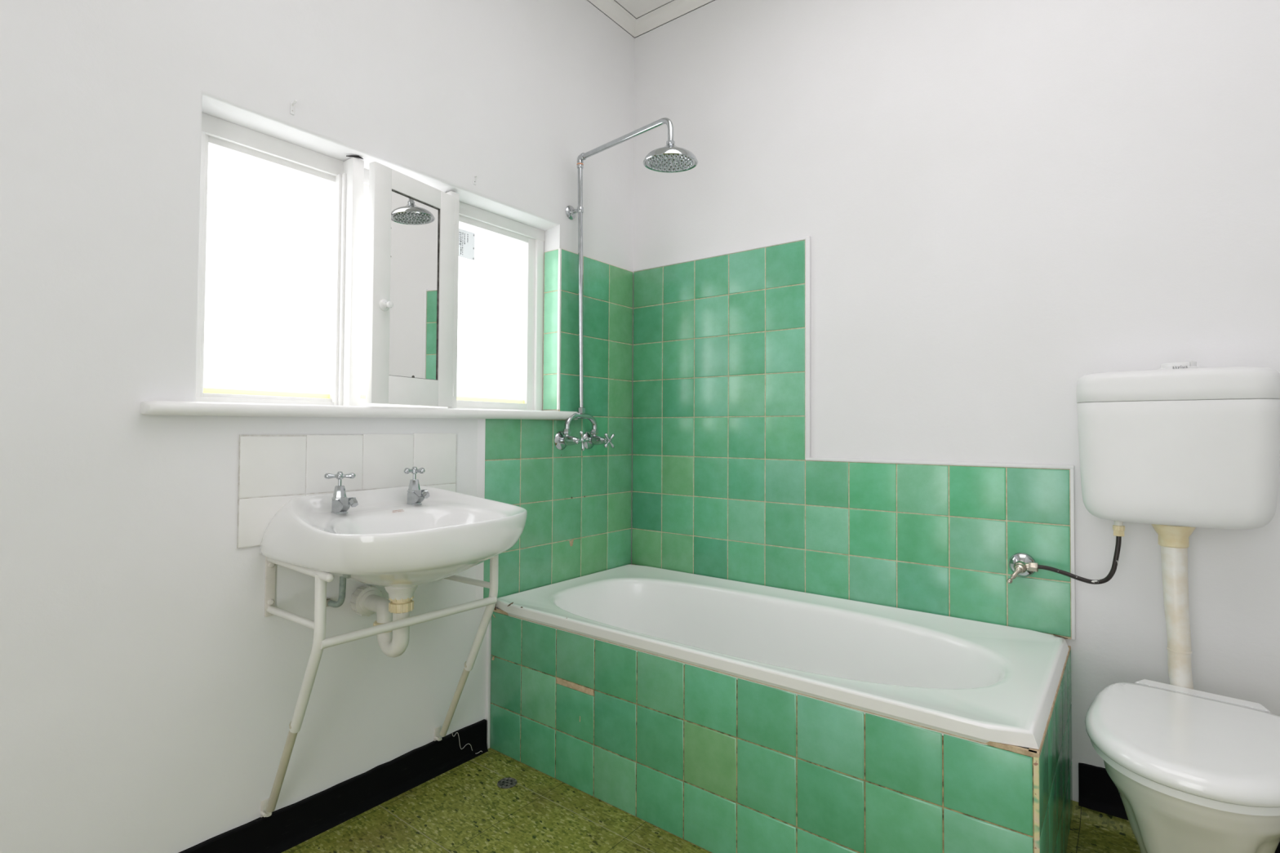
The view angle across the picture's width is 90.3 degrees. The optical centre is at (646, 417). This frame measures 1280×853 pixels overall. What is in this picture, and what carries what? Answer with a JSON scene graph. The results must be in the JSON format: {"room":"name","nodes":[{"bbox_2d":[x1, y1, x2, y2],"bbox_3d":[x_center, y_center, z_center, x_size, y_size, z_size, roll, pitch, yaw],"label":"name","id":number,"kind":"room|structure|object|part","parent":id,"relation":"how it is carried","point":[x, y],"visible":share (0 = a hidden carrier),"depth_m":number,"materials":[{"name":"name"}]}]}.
{"room":"bathroom","nodes":[
{"label":"bathroom","id":0,"kind":"room"},
{"bbox_2d":[0,0,635,852],"bbox_3d":[-1.009,-0.360,1.651,0.264,2.885,3.100,-1,-2,37],"label":"wall","id":1,"kind":"structure","parent":0,"point":[149,695],"depth_m":1.47,"materials":[{"name":"white paint"}]},
{"bbox_2d":[289,99,297,115],"bbox_3d":[-0.888,-0.783,1.604,0.022,0.031,0.010,-1,-2,37],"label":"wall hook","id":2,"kind":"object","parent":1,"relation":"attached to","point":[292,104],"visible":1,"depth_m":1.61,"materials":[{"name":"white paint"}]},
{"bbox_3d":[-0.896,-0.781,1.610,0.002,0.028,0.010,-1,-2,37],"label":"plate","id":3,"kind":"part","parent":2,"relation":"part of","materials":[{"name":"white paint"}]},
{"bbox_2d":[178,719,488,852],"bbox_3d":[-1.187,1.002,1.186,0.022,0.100,2.202,-1,-2,37],"label":"baseboard","id":4,"kind":"structure","parent":1,"relation":"attached to","point":[287,827],"depth_m":1.70,"materials":[{"name":"black paint"}]},
{"bbox_2d":[326,576,346,607],"bbox_3d":[-0.805,0.395,1.646,0.085,0.192,0.023,0,-1,32],"label":"supply pipe","id":5,"kind":"object","parent":1,"relation":"attached to","point":[342,589],"visible":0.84,"depth_m":1.62,"materials":[{"name":"silver metal"}]},
{"bbox_3d":[-0.780,0.178,1.745,0.008,0.272,0.606,-1,-2,37],"label":"white tile panel","id":6,"kind":"part","parent":1,"relation":"part of","materials":[{"name":"white tile"}]},
{"bbox_2d":[140,400,577,419],"bbox_3d":[-0.701,-0.015,1.893,0.136,0.045,1.309,-1,-2,37],"label":"window sill","id":7,"kind":"structure","parent":1,"relation":"attached to","point":[147,407],"depth_m":1.63,"materials":[{"name":"white paint"}]},
{"bbox_2d":[195,112,544,410],"bbox_3d":[-0.731,-0.370,1.949,0.115,0.710,1.141,-1,-2,37],"label":"window","id":8,"kind":"structure","parent":1,"relation":"in","point":[283,257],"depth_m":1.75,"materials":[{"name":"white paint"}]},
{"bbox_3d":[-0.982,-0.362,1.672,0.033,0.654,0.341,-1,-2,37],"label":"sash","id":9,"kind":"part","parent":8,"relation":"part of","materials":[{"name":"white paint"}]},
{"bbox_3d":[-0.983,-0.361,1.671,0.004,0.617,0.315,-1,-2,37],"label":"glass pane","id":10,"kind":"part","parent":8,"relation":"part of","materials":[{"name":"glass"}]},
{"bbox_3d":[-0.777,-0.347,1.942,0.004,0.597,0.270,-1,-2,37],"label":"glass pane","id":11,"kind":"part","parent":8,"relation":"part of","materials":[{"name":"glass"}]},
{"bbox_3d":[-0.776,-0.357,1.942,0.033,0.658,0.296,-1,-2,37],"label":"sash","id":12,"kind":"part","parent":8,"relation":"part of","materials":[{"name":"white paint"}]},
{"bbox_2d":[365,161,455,407],"bbox_3d":[-0.668,-0.367,1.861,0.054,0.660,0.303,0,-1,28],"label":"mirror cabinet","id":13,"kind":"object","parent":8,"relation":"attached to","point":[411,222],"depth_m":1.84,"materials":[{"name":"white paint"}]},
{"bbox_3d":[-0.712,-0.311,1.752,0.030,0.033,0.033,0,-1,28],"label":"knob","id":14,"kind":"part","parent":13,"relation":"part of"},
{"bbox_2d":[388,189,439,380],"bbox_3d":[-0.676,-0.377,1.861,0.003,0.526,0.181,0,-1,28],"label":"mirror glass","id":15,"kind":"object","parent":13,"relation":"attached to","point":[414,219],"depth_m":1.86,"materials":[{"name":"silver mirror"}]},
{"bbox_2d":[459,231,474,254],"bbox_3d":[-0.610,-0.586,2.158,0.001,0.086,0.060,-1,-2,37],"label":"print","id":16,"kind":"object","parent":8,"relation":"attached to","point":[466,238],"depth_m":2.16},
{"bbox_3d":[-0.559,-0.353,2.227,0.004,0.608,0.360,-1,-2,37],"label":"glass pane","id":17,"kind":"part","parent":8,"relation":"part of","materials":[{"name":"glass"}]},
{"bbox_3d":[-0.552,-0.349,2.235,0.033,0.658,0.403,-1,-2,37],"label":"sash","id":18,"kind":"part","parent":8,"relation":"part of","materials":[{"name":"white paint"}]},
{"bbox_2d":[260,554,498,817],"bbox_3d":[-0.658,0.653,1.652,0.304,0.647,0.506,-1,-2,37],"label":"stand","id":19,"kind":"object","parent":1,"relation":"attached to","point":[268,806],"visible":0.76,"depth_m":1.51,"materials":[{"name":"white metal"}]},
{"bbox_3d":[-0.921,0.405,1.557,0.006,0.157,0.022,-1,-2,37],"label":"wall plate","id":20,"kind":"part","parent":19,"relation":"part of","materials":[{"name":"white metal"}]},
{"bbox_3d":[-0.820,0.464,1.479,0.255,0.021,0.017,-1,-2,37],"label":"arm","id":21,"kind":"part","parent":19,"relation":"part of"},
{"bbox_3d":[-0.801,0.345,1.468,0.303,0.025,0.019,-1,-2,37],"label":"arm","id":22,"kind":"part","parent":19,"relation":"part of"},
{"bbox_3d":[-0.763,0.531,1.433,0.132,0.376,0.024,-1,-2,37],"label":"leg","id":23,"kind":"part","parent":19,"relation":"part of","materials":[{"name":"white metal"}]},
{"bbox_2d":[259,485,527,587],"bbox_3d":[-0.594,0.309,1.614,0.475,0.231,0.551,-1,-2,37],"label":"basin","id":24,"kind":"object","parent":19,"relation":"on","point":[384,540],"visible":0.98,"depth_m":1.49,"materials":[{"name":"white ceramic"}]},
{"bbox_2d":[324,471,358,514],"bbox_3d":[-0.755,0.189,1.606,0.107,0.107,0.055,0,-1,23],"label":"tap","id":25,"kind":"object","parent":24,"relation":"attached to","point":[340,504],"visible":1,"depth_m":1.60,"materials":[{"name":"silver metal"}]},
{"bbox_3d":[-0.779,0.146,1.617,0.055,0.021,0.055,0,-1,23],"label":"cross handle","id":26,"kind":"part","parent":25,"relation":"part of","materials":[{"name":"silver metal"}]},
{"bbox_2d":[331,497,355,514],"bbox_3d":[-0.760,0.220,1.601,0.076,0.045,0.029,-1,-2,37],"label":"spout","id":27,"kind":"object","parent":25,"relation":"on","point":[340,505],"depth_m":1.60,"materials":[{"name":"silver metal"}]},
{"bbox_2d":[349,584,417,657],"bbox_3d":[-0.684,0.514,1.667,0.252,0.197,0.083,-1,-2,42],"label":"trap","id":28,"kind":"object","parent":24,"relation":"attached to","point":[366,600],"visible":0.89,"depth_m":1.62,"materials":[{"name":"white plastic"}]},
{"bbox_2d":[404,466,429,505],"bbox_3d":[-0.640,0.190,1.772,0.068,0.107,0.086,1,-1,-20],"label":"tap","id":29,"kind":"object","parent":24,"relation":"attached to","point":[415,495],"visible":1,"depth_m":1.77,"materials":[{"name":"silver metal"}]},
{"bbox_3d":[-0.651,0.147,1.785,0.055,0.021,0.055,1,-1,-20],"label":"cross handle","id":30,"kind":"part","parent":29,"relation":"part of","materials":[{"name":"silver metal"}]},
{"bbox_2d":[406,489,426,505],"bbox_3d":[-0.638,0.221,1.773,0.062,0.045,0.029,-1,-2,37],"label":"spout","id":31,"kind":"object","parent":29,"relation":"on","point":[415,497],"depth_m":1.76,"materials":[{"name":"silver metal"}]},
{"bbox_3d":[-0.529,0.474,1.861,0.255,0.021,0.017,-1,-2,37],"label":"arm","id":32,"kind":"part","parent":19,"relation":"part of"},
{"bbox_3d":[-0.472,0.542,1.815,0.132,0.376,0.024,-1,-2,37],"label":"leg","id":33,"kind":"part","parent":19,"relation":"part of","materials":[{"name":"white metal"}]},
{"bbox_2d":[473,175,476,184],"bbox_3d":[-0.552,-0.768,2.054,0.010,0.028,0.010,-1,-2,37],"label":"wall hook","id":34,"kind":"object","parent":1,"relation":"attached to","point":[474,176],"visible":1,"depth_m":2.06,"materials":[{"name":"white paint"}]},
{"bbox_3d":[-0.296,-0.008,2.378,0.009,1.235,0.764,-1,-2,37],"label":"green tile panel","id":35,"kind":"part","parent":1,"relation":"part of","materials":[{"name":"ceramic"}]},
{"bbox_2d":[587,0,636,38],"bbox_3d":[-0.932,-1.682,1.541,0.045,0.045,2.962,-1,-2,37],"label":"trim","id":36,"kind":"structure","parent":1,"relation":"attached to","point":[611,9],"depth_m":2.62,"materials":[{"name":"paint"}]},
{"bbox_2d":[554,117,697,450],"bbox_3d":[-0.061,-0.434,2.209,0.225,1.102,0.614,2,-2,-44],"label":"shower fixture","id":37,"kind":"object","parent":1,"relation":"attached to","point":[670,157],"visible":1,"depth_m":2.32,"materials":[{"name":"silver metal"}]},
{"bbox_3d":[-0.230,0.082,2.278,0.018,0.071,0.071,-1,-2,37],"label":"cross handle","id":38,"kind":"part","parent":37,"relation":"part of","materials":[{"name":"silver metal"}]},
{"bbox_3d":[-0.139,0.085,2.396,0.018,0.057,0.057,-1,-2,37],"label":"cross handle","id":39,"kind":"part","parent":37,"relation":"part of","materials":[{"name":"silver metal"}]},
{"bbox_3d":[-0.078,-0.928,2.200,0.019,0.108,0.461,2,-2,-44],"label":"shower arm","id":40,"kind":"part","parent":37,"relation":"part of","materials":[{"name":"silver metal"}]},
{"bbox_3d":[0.076,-0.816,2.043,0.164,0.020,0.164,-1,-2,37],"label":"nozzle plate","id":41,"kind":"part","parent":37,"relation":"part of","materials":[{"name":"silver metal"}]},
{"bbox_2d":[614,0,673,18],"bbox_3d":[-0.126,-1.774,0.928,2.570,0.120,3.262,-1,-2,37],"label":"ceiling","id":42,"kind":"structure","parent":0,"point":[637,8],"depth_m":2.59,"materials":[{"name":"paint"}]},
{"bbox_2d":[282,748,1140,852],"bbox_3d":[-0.111,1.062,0.842,2.190,0.096,2.962,-1,-2,37],"label":"floor","id":43,"kind":"structure","parent":0,"point":[463,809],"depth_m":1.67,"materials":[{"name":"green plastic"}]},
{"bbox_2d":[497,777,516,788],"bbox_3d":[-0.409,1.070,1.867,0.057,0.002,0.057,-1,-2,37],"label":"floor drain","id":44,"kind":"object","parent":43,"relation":"in","point":[505,783],"visible":1,"depth_m":1.86,"materials":[{"name":"metal"}]},
{"bbox_2d":[489,608,1072,852],"bbox_3d":[0.324,0.850,1.908,1.536,0.454,0.744,-1,-2,37],"label":"bath panel","id":45,"kind":"object","parent":43,"relation":"on","point":[717,762],"visible":0.98,"depth_m":1.51,"materials":[{"name":"green tile"}]},
{"bbox_2d":[493,564,1068,749],"bbox_3d":[0.317,0.778,1.898,1.528,0.380,0.746,-1,-2,37],"label":"bathtub","id":46,"kind":"object","parent":45,"relation":"on","point":[984,682],"visible":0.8,"depth_m":1.88,"materials":[{"name":"white ceramic"}]},
{"bbox_2d":[1084,679,1279,852],"bbox_3d":[1.158,0.849,1.346,0.370,0.440,0.629,-1,-2,37],"label":"toilet","id":47,"kind":"object","parent":43,"relation":"on","point":[1192,771],"visible":1,"depth_m":1.20,"materials":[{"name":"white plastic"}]},
{"bbox_3d":[1.108,0.674,1.283,0.354,0.018,0.443,-1,-2,37],"label":"seat","id":48,"kind":"part","parent":47,"relation":"part of","materials":[{"name":"white plastic"}]},
{"bbox_2d":[631,0,1279,802],"bbox_3d":[0.805,-0.339,2.129,2.570,2.885,0.163,-1,-2,37],"label":"wall","id":49,"kind":"structure","parent":0,"point":[887,272],"depth_m":1.94,"materials":[{"name":"white paint"}]},
{"bbox_2d":[635,0,712,37],"bbox_3d":[0.797,-1.661,2.056,2.170,0.045,0.045,-1,-2,37],"label":"trim","id":50,"kind":"structure","parent":49,"relation":"attached to","point":[673,10],"depth_m":2.62,"materials":[{"name":"paint"}]},
{"bbox_3d":[0.553,-0.007,2.218,1.535,1.235,0.009,-1,-2,37],"label":"green tile panel","id":51,"kind":"part","parent":49,"relation":"part of","materials":[{"name":"ceramic"}]},
{"bbox_2d":[1006,552,1038,583],"bbox_3d":[1.039,0.418,1.766,0.077,0.074,0.100,-1,-2,37],"label":"tap","id":52,"kind":"object","parent":49,"relation":"attached to","point":[1021,564],"visible":1,"depth_m":1.77,"materials":[{"name":"silver metal"}]},
{"bbox_3d":[1.011,0.432,1.752,0.049,0.045,0.018,1,-1,-15],"label":"lever handle","id":53,"kind":"part","parent":52,"relation":"part of","materials":[{"name":"silver metal"}]},
{"bbox_2d":[1076,360,1279,536],"bbox_3d":[1.274,0.081,1.548,0.376,0.430,0.191,-1,-2,37],"label":"cistern","id":54,"kind":"object","parent":49,"relation":"attached to","point":[1182,443],"visible":1,"depth_m":1.47,"materials":[{"name":"white plastic"}]},
{"bbox_2d":[1037,536,1121,584],"bbox_3d":[1.130,0.361,1.685,0.020,0.141,0.212,1,-2,-37],"label":"hose","id":55,"kind":"object","parent":54,"relation":"attached to","point":[1118,539],"visible":1,"depth_m":1.63,"materials":[{"name":"black rubber"}]},
{"bbox_2d":[1151,524,1195,689],"bbox_3d":[1.272,0.496,1.533,0.086,0.478,0.088,-1,-2,37],"label":"pipe","id":56,"kind":"object","parent":54,"relation":"attached to","point":[1173,540],"visible":0.83,"depth_m":1.51,"materials":[{"name":"plastic"}]},
{"bbox_3d":[1.275,-0.077,1.552,0.376,0.076,0.191,-1,-2,37],"label":"lid","id":57,"kind":"part","parent":54,"relation":"part of","materials":[{"name":"white plastic"}]},
{"bbox_2d":[1078,762,1279,852],"bbox_3d":[1.410,0.985,1.536,0.612,0.112,0.017,-1,-2,37],"label":"baseboard","id":58,"kind":"structure","parent":49,"relation":"attached to","point":[1097,792],"depth_m":1.69,"materials":[{"name":"black paint"}]}
]}

